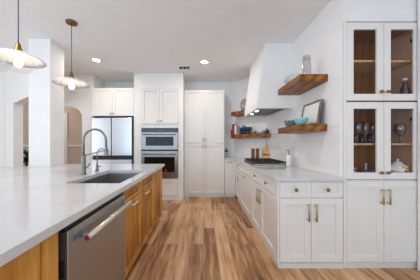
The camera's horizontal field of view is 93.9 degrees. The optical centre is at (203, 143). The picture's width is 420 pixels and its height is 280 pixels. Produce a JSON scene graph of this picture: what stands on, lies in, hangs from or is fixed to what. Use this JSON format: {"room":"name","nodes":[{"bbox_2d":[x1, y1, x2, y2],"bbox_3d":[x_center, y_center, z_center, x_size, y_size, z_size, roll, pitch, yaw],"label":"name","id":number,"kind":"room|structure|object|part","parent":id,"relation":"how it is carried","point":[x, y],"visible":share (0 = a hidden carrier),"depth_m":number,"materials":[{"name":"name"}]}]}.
{"room":"kitchen","nodes":[
{"label":"kitchen","id":0,"kind":"room"},
{"bbox_2d":[0,72,4,165],"bbox_3d":[-5.673,-0.155,4.350,2.655,2.810,0.120,0,0,0],"label":"wall","id":1,"kind":"structure","parent":0,"point":[2,74],"depth_m":4.29,"materials":[{"name":"paint"}]},
{"bbox_2d":[5,51,28,165],"bbox_3d":[-3.432,-0.155,3.741,2.117,2.810,0.150,0,0,35],"label":"wall","id":2,"kind":"structure","parent":0,"point":[16,78],"depth_m":3.95,"materials":[{"name":"paint"}]},
{"bbox_2d":[29,39,63,165],"bbox_3d":[-2.450,-0.155,3.073,0.320,2.810,0.294,0,0,0],"label":"wall pillar","id":3,"kind":"structure","parent":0,"point":[46,98],"depth_m":2.93,"materials":[{"name":"paint"}]},
{"bbox_2d":[23,102,81,165],"bbox_3d":[-4.810,-0.155,6.150,4.380,2.810,0.100,0,0,0],"label":"wall","id":4,"kind":"structure","parent":0,"point":[74,115],"depth_m":6.10,"materials":[{"name":"beige paint"}]},
{"bbox_2d":[64,113,67,163],"bbox_3d":[-4.290,0.150,6.080,0.140,2.200,0.040,0,0,0],"label":"trim","id":5,"kind":"structure","parent":4,"relation":"attached to","point":[65,114],"depth_m":6.06,"materials":[{"name":"white paint"}]},
{"bbox_2d":[64,75,96,163],"bbox_3d":[-3.225,-0.155,4.530,1.450,2.810,0.140,0,0,0],"label":"wall","id":6,"kind":"structure","parent":0,"point":[80,99],"depth_m":4.46,"materials":[{"name":"paint"}]},
{"bbox_2d":[97,77,104,87],"bbox_3d":[-2.560,-0.155,4.785,0.120,2.810,0.370,0,0,0],"label":"wall","id":7,"kind":"structure","parent":0,"point":[100,83],"depth_m":4.76,"materials":[{"name":"paint"}]},
{"bbox_2d":[134,73,185,198],"bbox_3d":[-0.996,-0.155,4.653,1.088,2.810,0.634,0,0,0],"label":"wall","id":8,"kind":"structure","parent":0,"point":[141,80],"depth_m":4.34,"materials":[{"name":"paint"}]},
{"bbox_2d":[141,88,177,127],"bbox_3d":[-0.968,-0.784,4.627,0.811,0.868,0.666,0,0,0],"label":"upper cabinet","id":9,"kind":"object","parent":8,"relation":"attached to","point":[159,106],"visible":1,"depth_m":4.34,"materials":[{"name":"white paint"}]},
{"bbox_3d":[-1.170,-0.825,4.335,0.402,0.780,0.020,0,0,0],"label":"door","id":10,"kind":"part","parent":9,"relation":"part of","materials":[{"name":"white paint"}]},
{"bbox_3d":[-0.765,-0.825,4.335,0.402,0.780,0.020,0,0,0],"label":"door","id":11,"kind":"part","parent":9,"relation":"part of","materials":[{"name":"white paint"}]},
{"bbox_2d":[162,178,177,195],"bbox_3d":[-0.968,0.973,4.643,0.811,0.402,0.635,0,0,0],"label":"base cabinet","id":12,"kind":"object","parent":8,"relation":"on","point":[169,185],"visible":0.47,"depth_m":4.34,"materials":[{"name":"white paint"}]},
{"bbox_2d":[141,128,177,177],"bbox_3d":[-0.968,0.210,4.572,0.804,1.116,0.656,0,0,0],"label":"wall oven","id":13,"kind":"object","parent":12,"relation":"on","point":[158,145],"visible":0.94,"depth_m":4.31,"materials":[{"name":"metal"}]},
{"bbox_3d":[-0.968,0.235,4.275,0.720,0.024,0.062,0,0,0],"label":"handle","id":14,"kind":"part","parent":13,"relation":"part of","materials":[{"name":"metal"}]},
{"bbox_3d":[-0.968,-0.200,4.282,0.700,0.022,0.056,0,0,0],"label":"handle","id":15,"kind":"part","parent":13,"relation":"part of","materials":[{"name":"metal"}]},
{"bbox_3d":[-0.968,0.436,4.322,0.804,0.538,0.032,0,0,0],"label":"oven door","id":16,"kind":"part","parent":13,"relation":"part of","materials":[{"name":"metal"}]},
{"bbox_3d":[-0.968,-0.056,4.324,0.804,0.381,0.028,0,0,0],"label":"microwave door","id":17,"kind":"part","parent":13,"relation":"part of","materials":[{"name":"metal"}]},
{"bbox_3d":[-0.968,-0.295,4.325,0.804,0.090,0.026,0,0,0],"label":"control panel","id":18,"kind":"part","parent":13,"relation":"part of","materials":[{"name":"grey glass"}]},
{"bbox_3d":[-0.968,0.737,4.326,0.804,0.059,0.024,0,0,0],"label":"trim","id":19,"kind":"part","parent":13,"relation":"part of","materials":[{"name":"metal"}]},
{"bbox_2d":[162,197,182,199],"bbox_3d":[-0.996,1.215,4.329,1.088,0.070,0.014,0,0,0],"label":"baseboard","id":20,"kind":"structure","parent":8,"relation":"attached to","point":[163,198],"depth_m":4.32,"materials":[{"name":"white paint"}]},
{"bbox_2d":[0,0,330,81],"bbox_3d":[-1.900,-1.610,1.900,10.200,0.100,10.600,0,0,0],"label":"ceiling","id":21,"kind":"structure","parent":0,"point":[129,37],"depth_m":2.71,"materials":[{"name":"paint"}]},
{"bbox_2d":[0,0,46,68],"bbox_3d":[-1.695,-1.105,1.794,0.408,0.909,0.408,0,0,0],"label":"pendant lamp","id":22,"kind":"object","parent":21,"relation":"hanging from","point":[16,57],"visible":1,"depth_m":1.81,"materials":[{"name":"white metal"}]},
{"bbox_3d":[-1.695,-0.765,1.794,0.066,0.135,0.066,0,0,0],"label":"bulb","id":23,"kind":"part","parent":22,"relation":"part of","materials":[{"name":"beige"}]},
{"bbox_3d":[-1.695,-1.225,1.794,0.008,0.630,0.008,0,0,22],"label":"cord","id":24,"kind":"part","parent":22,"relation":"part of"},
{"bbox_3d":[-1.695,-0.801,1.794,0.408,0.077,0.408,0,0,0],"label":"lamp shade","id":25,"kind":"part","parent":22,"relation":"part of","materials":[{"name":"white glass"}]},
{"bbox_2d":[51,19,89,88],"bbox_3d":[-1.695,-1.105,2.517,0.408,0.909,0.408,0,0,0],"label":"pendant lamp","id":26,"kind":"object","parent":21,"relation":"hanging from","point":[70,81],"visible":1,"depth_m":2.51,"materials":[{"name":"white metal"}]},
{"bbox_3d":[-1.695,-0.801,2.517,0.408,0.077,0.408,0,0,0],"label":"lamp shade","id":27,"kind":"part","parent":26,"relation":"part of","materials":[{"name":"white glass"}]},
{"bbox_3d":[-1.695,-1.225,2.517,0.008,0.630,0.008,0,0,22],"label":"cord","id":28,"kind":"part","parent":26,"relation":"part of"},
{"bbox_3d":[-1.695,-0.765,2.517,0.066,0.135,0.066,0,0,0],"label":"bulb","id":29,"kind":"part","parent":26,"relation":"part of","materials":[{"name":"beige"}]},
{"bbox_2d":[91,58,101,61],"bbox_3d":[-2.000,-1.556,3.660,0.176,0.007,0.176,0,0,0],"label":"recessed light","id":30,"kind":"object","parent":21,"relation":"in","point":[92,59],"visible":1,"depth_m":3.67,"materials":[{"name":"white plastic"}]},
{"bbox_2d":[177,66,190,69],"bbox_3d":[-0.400,-1.554,4.020,0.260,0.011,0.200,0,0,0],"label":"ceiling vent","id":31,"kind":"object","parent":21,"relation":"in","point":[178,67],"visible":1,"depth_m":4.03,"materials":[{"name":"white plastic"}]},
{"bbox_2d":[200,60,208,63],"bbox_3d":[0.020,-1.556,3.750,0.176,0.007,0.176,0,0,0],"label":"recessed light","id":32,"kind":"object","parent":21,"relation":"in","point":[202,61],"visible":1,"depth_m":3.76,"materials":[{"name":"white plastic"}]},
{"bbox_2d":[105,82,233,156],"bbox_3d":[-0.923,-0.155,5.030,3.393,2.810,0.120,0,0,0],"label":"wall","id":33,"kind":"structure","parent":0,"point":[228,87],"depth_m":4.97,"materials":[{"name":"paint"}]},
{"bbox_2d":[91,88,133,116],"bbox_3d":[-2.020,-0.923,4.642,0.950,0.623,0.646,0,0,0],"label":"upper cabinet","id":34,"kind":"object","parent":33,"relation":"attached to","point":[105,102],"visible":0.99,"depth_m":4.36,"materials":[{"name":"white paint"}]},
{"bbox_3d":[-2.257,-0.924,4.360,0.470,0.616,0.020,0,0,0],"label":"door","id":35,"kind":"part","parent":34,"relation":"part of","materials":[{"name":"white paint"}]},
{"bbox_3d":[-1.784,-0.924,4.360,0.470,0.616,0.020,0,0,0],"label":"door","id":36,"kind":"part","parent":34,"relation":"part of","materials":[{"name":"white paint"}]},
{"bbox_2d":[234,78,265,132],"bbox_3d":[1.087,-0.155,4.743,0.743,2.810,0.660,0,0,10],"label":"wall","id":37,"kind":"structure","parent":0,"point":[241,86],"depth_m":4.76,"materials":[{"name":"paint"}]},
{"bbox_2d":[231,110,244,116],"bbox_3d":[1.105,-0.710,4.454,1.020,0.096,0.240,0,0,45],"label":"floating shelf","id":38,"kind":"object","parent":37,"relation":"attached to","point":[236,113],"visible":0.45,"depth_m":4.61,"materials":[{"name":"brown wood"}]},
{"bbox_2d":[234,138,265,157],"bbox_3d":[1.081,0.067,4.654,0.008,0.543,0.867,0,0,-45],"label":"wall","id":39,"kind":"structure","parent":37,"relation":"attached to","point":[247,144],"depth_m":4.66,"materials":[{"name":"grey tile"}]},
{"bbox_2d":[231,133,270,138],"bbox_3d":[1.105,-0.170,4.454,1.020,0.096,0.240,0,0,45],"label":"floating shelf","id":40,"kind":"object","parent":37,"relation":"attached to","point":[256,135],"visible":1,"depth_m":4.33,"materials":[{"name":"brown wood"}]},
{"bbox_2d":[234,125,239,133],"bbox_3d":[0.816,-0.326,4.729,0.052,0.215,0.160,0,0,45],"label":"book","id":41,"kind":"object","parent":40,"relation":"on","point":[236,127],"visible":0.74,"depth_m":4.69,"materials":[{"name":"white paper"}]},
{"bbox_2d":[125,195,419,279],"bbox_3d":[-1.900,1.290,1.900,10.200,0.080,10.600,0,0,0],"label":"floor","id":42,"kind":"structure","parent":0,"point":[193,238],"depth_m":2.23,"materials":[{"name":"brown wood"}]},
{"bbox_2d":[0,232,57,279],"bbox_3d":[-0.971,0.814,0.214,0.647,0.872,1.336,0,0,-1],"label":"base cabinet","id":43,"kind":"object","parent":42,"relation":"on","point":[40,262],"visible":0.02,"depth_m":0.77,"materials":[{"name":"brown wood"}]},
{"bbox_3d":[-0.663,0.769,0.494,0.020,0.762,0.590,0,0,-1],"label":"door","id":44,"kind":"part","parent":43,"relation":"part of","materials":[{"name":"brown wood"}]},
{"bbox_2d":[0,164,164,266],"bbox_3d":[-2.023,0.358,1.367,2.790,0.040,3.765,0,0,-1],"label":"countertop","id":45,"kind":"structure","parent":43,"relation":"on","point":[37,202],"depth_m":1.25,"materials":[{"name":"white stone"}]},
{"bbox_2d":[80,128,108,174],"bbox_3d":[-1.196,0.084,2.151,0.300,0.508,0.065,0,0,-1],"label":"kitchen faucet","id":46,"kind":"object","parent":45,"relation":"on","point":[83,157],"visible":1,"depth_m":2.14,"materials":[{"name":"silver metal"}]},
{"bbox_3d":[-1.182,0.103,2.154,0.272,0.076,0.048,0,0,-1],"label":"holder arm","id":47,"kind":"part","parent":46,"relation":"part of","materials":[{"name":"silver metal"}]},
{"bbox_2d":[95,148,103,170],"bbox_3d":[-1.269,0.198,2.413,0.128,0.279,0.048,0,0,-1],"label":"water tap","id":48,"kind":"object","parent":45,"relation":"on","point":[97,166],"visible":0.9,"depth_m":2.41,"materials":[{"name":"silver metal"}]},
{"bbox_2d":[80,173,139,182],"bbox_3d":[-0.959,0.484,2.076,0.494,0.210,0.856,0,0,-1],"label":"sink","id":49,"kind":"object","parent":45,"relation":"in","point":[110,177],"visible":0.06,"depth_m":2.49,"materials":[{"name":"metal"}]},
{"bbox_2d":[58,192,131,279],"bbox_3d":[-0.920,0.766,1.248,0.692,0.768,0.722,0,0,-1],"label":"dishwasher","id":50,"kind":"object","parent":43,"relation":"in","point":[92,247],"visible":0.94,"depth_m":1.17,"materials":[{"name":"silver metal"}]},
{"bbox_3d":[-0.608,0.478,1.297,0.062,0.032,0.597,0,0,-1],"label":"handle","id":51,"kind":"part","parent":50,"relation":"part of","materials":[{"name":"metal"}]},
{"bbox_2d":[92,117,133,163],"bbox_3d":[-2.002,0.324,4.620,0.905,1.812,0.660,0,0,0],"label":"refrigerator","id":52,"kind":"object","parent":42,"relation":"on","point":[119,131],"visible":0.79,"depth_m":4.29,"materials":[{"name":"silver metal"}]},
{"bbox_3d":[-2.240,-0.148,4.316,0.420,0.827,0.053,0,0,0],"label":"door","id":53,"kind":"part","parent":52,"relation":"part of","materials":[{"name":"metal"}]},
{"bbox_3d":[-2.011,0.743,4.316,0.878,0.775,0.053,0,0,0],"label":"freezer drawer","id":54,"kind":"part","parent":52,"relation":"part of","materials":[{"name":"metal"}]},
{"bbox_3d":[-1.791,-0.148,4.316,0.438,0.827,0.053,0,0,0],"label":"door","id":55,"kind":"part","parent":52,"relation":"part of","materials":[{"name":"metal"}]},
{"bbox_2d":[123,174,152,277],"bbox_3d":[-0.968,0.814,2.125,0.696,0.872,1.022,0,0,-1],"label":"base cabinet","id":56,"kind":"object","parent":42,"relation":"on","point":[139,215],"visible":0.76,"depth_m":2.03,"materials":[{"name":"brown wood"}]},
{"bbox_3d":[-0.678,0.451,1.874,0.020,0.128,0.505,0,0,-1],"label":"false drawer","id":57,"kind":"part","parent":56,"relation":"part of","materials":[{"name":"brown wood"}]},
{"bbox_3d":[-0.678,0.838,1.874,0.020,0.625,0.505,0,0,-1],"label":"door","id":58,"kind":"part","parent":56,"relation":"part of","materials":[{"name":"brown wood"}]},
{"bbox_3d":[-0.684,0.838,2.384,0.020,0.625,0.505,0,0,-1],"label":"door","id":59,"kind":"part","parent":56,"relation":"part of","materials":[{"name":"brown wood"}]},
{"bbox_3d":[-0.684,0.451,2.384,0.020,0.128,0.505,0,0,-1],"label":"false drawer","id":60,"kind":"part","parent":56,"relation":"part of","materials":[{"name":"brown wood"}]},
{"bbox_2d":[152,168,161,227],"bbox_3d":[-1.310,0.814,2.922,1.270,0.872,0.571,0,0,-1],"label":"base cabinet","id":61,"kind":"object","parent":42,"relation":"on","point":[157,176],"visible":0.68,"depth_m":2.96,"materials":[{"name":"brown wood"}]},
{"bbox_3d":[-0.690,0.771,3.134,0.025,0.778,0.160,0,0,-1],"label":"corner post","id":62,"kind":"part","parent":61,"relation":"part of","materials":[{"name":"brown wood"}]},
{"bbox_2d":[184,90,223,196],"bbox_3d":[0.021,0.000,4.753,0.938,2.500,0.430,0,0,0],"label":"pantry cabinet","id":63,"kind":"object","parent":42,"relation":"on","point":[203,109],"visible":1,"depth_m":4.59,"materials":[{"name":"white paint"}]},
{"bbox_3d":[-0.214,-0.627,4.590,0.461,1.236,0.020,0,0,0],"label":"door","id":64,"kind":"part","parent":63,"relation":"part of","materials":[{"name":"white paint"}]},
{"bbox_3d":[-0.214,0.596,4.590,0.461,1.185,0.020,0,0,0],"label":"door","id":65,"kind":"part","parent":63,"relation":"part of","materials":[{"name":"white paint"}]},
{"bbox_3d":[0.256,-0.627,4.590,0.461,1.236,0.020,0,0,0],"label":"door","id":66,"kind":"part","parent":63,"relation":"part of","materials":[{"name":"white paint"}]},
{"bbox_3d":[0.256,0.596,4.590,0.461,1.185,0.020,0,0,0],"label":"door","id":67,"kind":"part","parent":63,"relation":"part of","materials":[{"name":"white paint"}]},
{"bbox_2d":[224,160,234,196],"bbox_3d":[0.617,0.814,4.752,0.243,0.872,0.427,0,0,0],"label":"base cabinet","id":68,"kind":"object","parent":42,"relation":"on","point":[229,165],"visible":0.98,"depth_m":4.59,"materials":[{"name":"white paint"}]},
{"bbox_2d":[235,160,240,204],"bbox_3d":[1.042,0.814,4.445,0.687,0.872,0.970,0,0,0],"label":"base cabinet","id":69,"kind":"object","parent":42,"relation":"on","point":[237,164],"visible":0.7,"depth_m":4.27,"materials":[{"name":"white paint"}]},
{"bbox_3d":[0.750,0.868,4.230,0.020,0.635,0.530,0,0,0],"label":"door","id":70,"kind":"part","parent":69,"relation":"part of","materials":[{"name":"white paint"}]},
{"bbox_2d":[240,163,251,223],"bbox_3d":[1.043,0.814,3.495,0.690,0.872,0.926,0,0,0],"label":"base cabinet","id":71,"kind":"object","parent":42,"relation":"on","point":[245,173],"visible":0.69,"depth_m":3.43,"materials":[{"name":"white paint"}]},
{"bbox_2d":[251,169,341,267],"bbox_3d":[1.044,0.814,2.473,0.692,0.872,1.115,0,0,0],"label":"base cabinet","id":72,"kind":"object","parent":42,"relation":"on","point":[299,224],"visible":0.96,"depth_m":1.97,"materials":[{"name":"white paint"}]},
{"bbox_3d":[0.750,0.460,2.788,0.020,0.150,0.475,0,0,0],"label":"drawer","id":73,"kind":"part","parent":72,"relation":"part of","materials":[{"name":"white paint"}]},
{"bbox_3d":[0.750,0.868,2.788,0.020,0.635,0.475,0,0,0],"label":"door","id":74,"kind":"part","parent":72,"relation":"part of","materials":[{"name":"white paint"}]},
{"bbox_3d":[0.750,0.460,2.288,0.020,0.150,0.515,0,0,0],"label":"drawer","id":75,"kind":"part","parent":72,"relation":"part of","materials":[{"name":"white paint"}]},
{"bbox_3d":[0.750,0.868,2.288,0.020,0.635,0.515,0,0,0],"label":"door","id":76,"kind":"part","parent":72,"relation":"part of","materials":[{"name":"white paint"}]},
{"bbox_3d":[0.750,0.789,1.990,0.020,0.822,0.065,0,0,0],"label":"corner post","id":77,"kind":"part","parent":72,"relation":"part of","materials":[{"name":"white paint"}]},
{"bbox_2d":[224,157,342,181],"bbox_3d":[0.938,0.358,3.446,0.890,0.040,3.022,0,0,0],"label":"countertop","id":78,"kind":"structure","parent":72,"relation":"on","point":[291,173],"depth_m":2.21,"materials":[{"name":"white stone"}]},
{"bbox_2d":[251,148,254,157],"bbox_3d":[1.055,0.221,4.180,0.072,0.234,0.072,0,0,0],"label":"pepper mill","id":79,"kind":"object","parent":78,"relation":"on","point":[252,149],"visible":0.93,"depth_m":4.16,"materials":[{"name":"brown wood"}]},
{"bbox_2d":[256,148,258,157],"bbox_3d":[1.150,0.221,4.180,0.072,0.234,0.072,0,0,0],"label":"pepper mill","id":80,"kind":"object","parent":78,"relation":"on","point":[257,149],"visible":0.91,"depth_m":4.15,"materials":[{"name":"brown wood"}]},
{"bbox_2d":[244,158,285,165],"bbox_3d":[1.027,0.309,3.385,0.526,0.058,0.790,0,0,0],"label":"rangetop","id":81,"kind":"object","parent":78,"relation":"on","point":[254,161],"visible":0.97,"depth_m":3.08,"materials":[{"name":"metal"}]},
{"bbox_2d":[262,144,269,157],"bbox_3d":[1.327,0.179,4.148,0.176,0.316,0.067,0,0,35],"label":"cutting board","id":82,"kind":"object","parent":78,"relation":"on","point":[265,152],"visible":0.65,"depth_m":4.14,"materials":[{"name":"brown wood"}]},
{"bbox_2d":[286,150,290,165],"bbox_3d":[1.275,0.218,2.930,0.072,0.239,0.072,0,0,20],"label":"soap bottle","id":83,"kind":"object","parent":78,"relation":"on","point":[288,157],"visible":1,"depth_m":2.91,"materials":[{"name":"white plastic"}]},
{"bbox_3d":[0.919,0.460,1.967,0.310,0.150,0.020,0,0,0],"label":"drawer","id":84,"kind":"part","parent":72,"relation":"part of","materials":[{"name":"white paint"}]},
{"bbox_3d":[0.919,0.868,1.967,0.310,0.635,0.020,0,0,0],"label":"door","id":85,"kind":"part","parent":72,"relation":"part of","materials":[{"name":"white paint"}]},
{"bbox_3d":[1.113,0.685,1.936,0.016,0.170,0.042,0,0,0],"label":"handle","id":86,"kind":"part","parent":72,"relation":"part of","materials":[{"name":"gold metal"}]},
{"bbox_3d":[1.233,0.460,1.967,0.310,0.150,0.020,0,0,0],"label":"drawer","id":87,"kind":"part","parent":72,"relation":"part of","materials":[{"name":"white paint"}]},
{"bbox_3d":[1.233,0.868,1.967,0.310,0.635,0.020,0,0,0],"label":"door","id":88,"kind":"part","parent":72,"relation":"part of","materials":[{"name":"white paint"}]},
{"bbox_2d":[343,21,417,267],"bbox_3d":[1.791,0.014,2.126,0.778,2.472,0.419,0,0,0],"label":"display cabinet","id":89,"kind":"object","parent":42,"relation":"on","point":[380,207],"visible":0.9,"depth_m":1.97,"materials":[{"name":"paint"}]},
{"bbox_2d":[354,133,358,142],"bbox_3d":[1.735,-0.058,2.235,0.066,0.110,0.066,0,0,0],"label":"tumbler","id":90,"kind":"object","parent":89,"relation":"on","point":[356,136],"visible":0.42,"depth_m":2.21,"materials":[{"name":"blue glass"}]},
{"bbox_2d":[359,133,364,142],"bbox_3d":[1.800,-0.058,2.230,0.066,0.110,0.066,0,0,0],"label":"tumbler","id":91,"kind":"object","parent":89,"relation":"on","point":[361,136],"visible":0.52,"depth_m":2.20,"materials":[{"name":"clear glass"}]},
{"bbox_3d":[1.617,-0.819,1.968,0.366,0.778,0.020,0,0,0],"label":"glass door","id":92,"kind":"part","parent":89,"relation":"part of","materials":[{"name":"white paint"}]},
{"bbox_3d":[1.617,-0.029,1.968,0.366,0.771,0.020,0,0,0],"label":"glass door","id":93,"kind":"part","parent":89,"relation":"part of","materials":[{"name":"white paint"}]},
{"bbox_3d":[1.617,0.783,1.968,0.366,0.810,0.020,0,0,0],"label":"door","id":94,"kind":"part","parent":89,"relation":"part of","materials":[{"name":"white paint"}]},
{"bbox_2d":[366,133,372,142],"bbox_3d":[1.880,-0.058,2.220,0.066,0.110,0.066,0,0,0],"label":"tumbler","id":95,"kind":"object","parent":89,"relation":"on","point":[369,137],"visible":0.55,"depth_m":2.20,"materials":[{"name":"clear glass"}]},
{"bbox_3d":[1.791,-1.216,1.988,0.778,0.011,0.020,0,0,0],"label":"rail","id":96,"kind":"part","parent":89,"relation":"part of","materials":[{"name":"white paint"}]},
{"bbox_3d":[1.770,0.528,1.937,0.016,0.150,0.042,0,0,0],"label":"handle","id":97,"kind":"part","parent":89,"relation":"part of","materials":[{"name":"gold metal"}]},
{"bbox_2d":[354,60,411,72],"bbox_3d":[1.799,-0.845,2.165,0.732,0.020,0.314,0,0,0],"label":"shelf","id":98,"kind":"object","parent":89,"relation":"attached to","point":[360,66],"depth_m":2.10,"materials":[{"name":"brown wood"}]},
{"bbox_2d":[354,143,411,144],"bbox_3d":[1.799,0.008,2.165,0.732,0.020,0.314,0,0,0],"label":"shelf","id":99,"kind":"object","parent":89,"relation":"attached to","point":[354,143],"depth_m":2.01,"materials":[{"name":"brown wood"}]},
{"bbox_3d":[1.836,0.528,1.937,0.016,0.150,0.042,0,0,0],"label":"handle","id":100,"kind":"part","parent":89,"relation":"part of","materials":[{"name":"gold metal"}]},
{"bbox_2d":[391,159,409,171],"bbox_3d":[2.052,0.255,2.084,0.227,0.184,0.182,0,0,0],"label":"teapot","id":101,"kind":"object","parent":89,"relation":"in","point":[397,166],"visible":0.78,"depth_m":2.03,"materials":[{"name":"white ceramic"}]},
{"bbox_3d":[2.065,0.188,2.085,0.092,0.050,0.092,0,0,0],"label":"lid","id":102,"kind":"part","parent":101,"relation":"part of","materials":[{"name":"white ceramic"}]},
{"bbox_2d":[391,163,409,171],"bbox_3d":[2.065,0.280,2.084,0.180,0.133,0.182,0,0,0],"label":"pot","id":103,"kind":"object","parent":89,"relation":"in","point":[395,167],"depth_m":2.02,"materials":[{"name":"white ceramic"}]},
{"bbox_3d":[1.989,-0.819,1.968,0.366,0.778,0.020,0,0,0],"label":"glass door","id":104,"kind":"part","parent":89,"relation":"part of","materials":[{"name":"white paint"}]},
{"bbox_3d":[1.989,-0.029,1.968,0.366,0.771,0.020,0,0,0],"label":"glass door","id":105,"kind":"part","parent":89,"relation":"part of","materials":[{"name":"white paint"}]},
{"bbox_3d":[1.989,0.783,1.968,0.366,0.810,0.020,0,0,0],"label":"door","id":106,"kind":"part","parent":89,"relation":"part of","materials":[{"name":"white paint"}]},
{"bbox_3d":[-5.000,0.880,5.735,0.700,0.740,0.370,0,0,0],"label":"console table","id":107,"kind":"object","parent":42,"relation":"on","visible":0},
{"bbox_2d":[23,150,28,160],"bbox_3d":[-5.114,0.331,5.671,0.244,0.357,0.228,0,0,0],"label":"potted plant","id":108,"kind":"object","parent":107,"relation":"on","point":[25,152],"visible":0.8,"depth_m":5.64,"materials":[{"name":"green plant"}]},
{"bbox_2d":[266,13,340,176],"bbox_3d":[1.448,-0.155,3.495,0.128,2.810,3.010,0,0,0],"label":"wall","id":109,"kind":"structure","parent":0,"point":[316,151],"depth_m":2.62,"materials":[{"name":"white paint"}]},
{"bbox_2d":[245,43,292,115],"bbox_3d":[1.113,-1.054,3.520,0.563,1.013,0.946,0,0,0],"label":"range hood","id":110,"kind":"object","parent":109,"relation":"attached to","point":[273,63],"visible":1,"depth_m":3.05,"materials":[{"name":"paint"}]},
{"bbox_2d":[278,124,326,133],"bbox_3d":[1.230,-0.179,2.515,0.305,0.078,0.650,0,0,0],"label":"floating shelf","id":111,"kind":"object","parent":109,"relation":"attached to","point":[300,128],"visible":1,"depth_m":2.22,"materials":[{"name":"brown wood"}]},
{"bbox_2d":[284,120,295,126],"bbox_3d":[1.165,-0.262,2.630,0.156,0.086,0.156,0,0,0],"label":"patterned bowl","id":112,"kind":"object","parent":111,"relation":"on","point":[287,123],"visible":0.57,"depth_m":2.58,"materials":[{"name":"ceramic"}]},
{"bbox_2d":[294,117,308,124],"bbox_3d":[1.175,-0.263,2.360,0.164,0.088,0.164,0,0,0],"label":"bowl","id":113,"kind":"object","parent":111,"relation":"on","point":[300,120],"visible":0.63,"depth_m":2.30,"materials":[{"name":"teal ceramic"}]},
{"bbox_2d":[301,99,322,123],"bbox_3d":[1.322,-0.364,2.420,0.077,0.289,0.400,0,0,0],"label":"picture frame","id":114,"kind":"object","parent":111,"relation":"on","point":[312,110],"visible":0.76,"depth_m":2.35,"materials":[{"name":"brown wood"}]},
{"bbox_2d":[303,102,319,123],"bbox_3d":[1.322,-0.364,2.420,0.047,0.243,0.356,0,0,0],"label":"artwork","id":115,"kind":"object","parent":114,"relation":"attached to","point":[311,110],"depth_m":2.37,"materials":[{"name":"paper"}]},
{"bbox_2d":[278,74,327,94],"bbox_3d":[1.235,-0.738,2.515,0.314,0.079,0.650,0,0,0],"label":"floating shelf","id":116,"kind":"object","parent":109,"relation":"attached to","point":[302,83],"visible":1,"depth_m":2.32,"materials":[{"name":"brown wood"}]},
{"bbox_2d":[320,0,417,267],"bbox_3d":[2.296,-0.155,2.152,1.808,2.810,0.375,0,0,0],"label":"wall","id":117,"kind":"structure","parent":0,"point":[332,17],"depth_m":1.99,"materials":[{"name":"paint"}]},
{"bbox_2d":[418,0,419,261],"bbox_3d":[2.185,-0.155,0.472,0.120,2.810,2.945,0,0,0],"label":"wall","id":118,"kind":"structure","parent":0,"point":[418,0],"depth_m":1.93,"materials":[{"name":"paint"}]}
]}

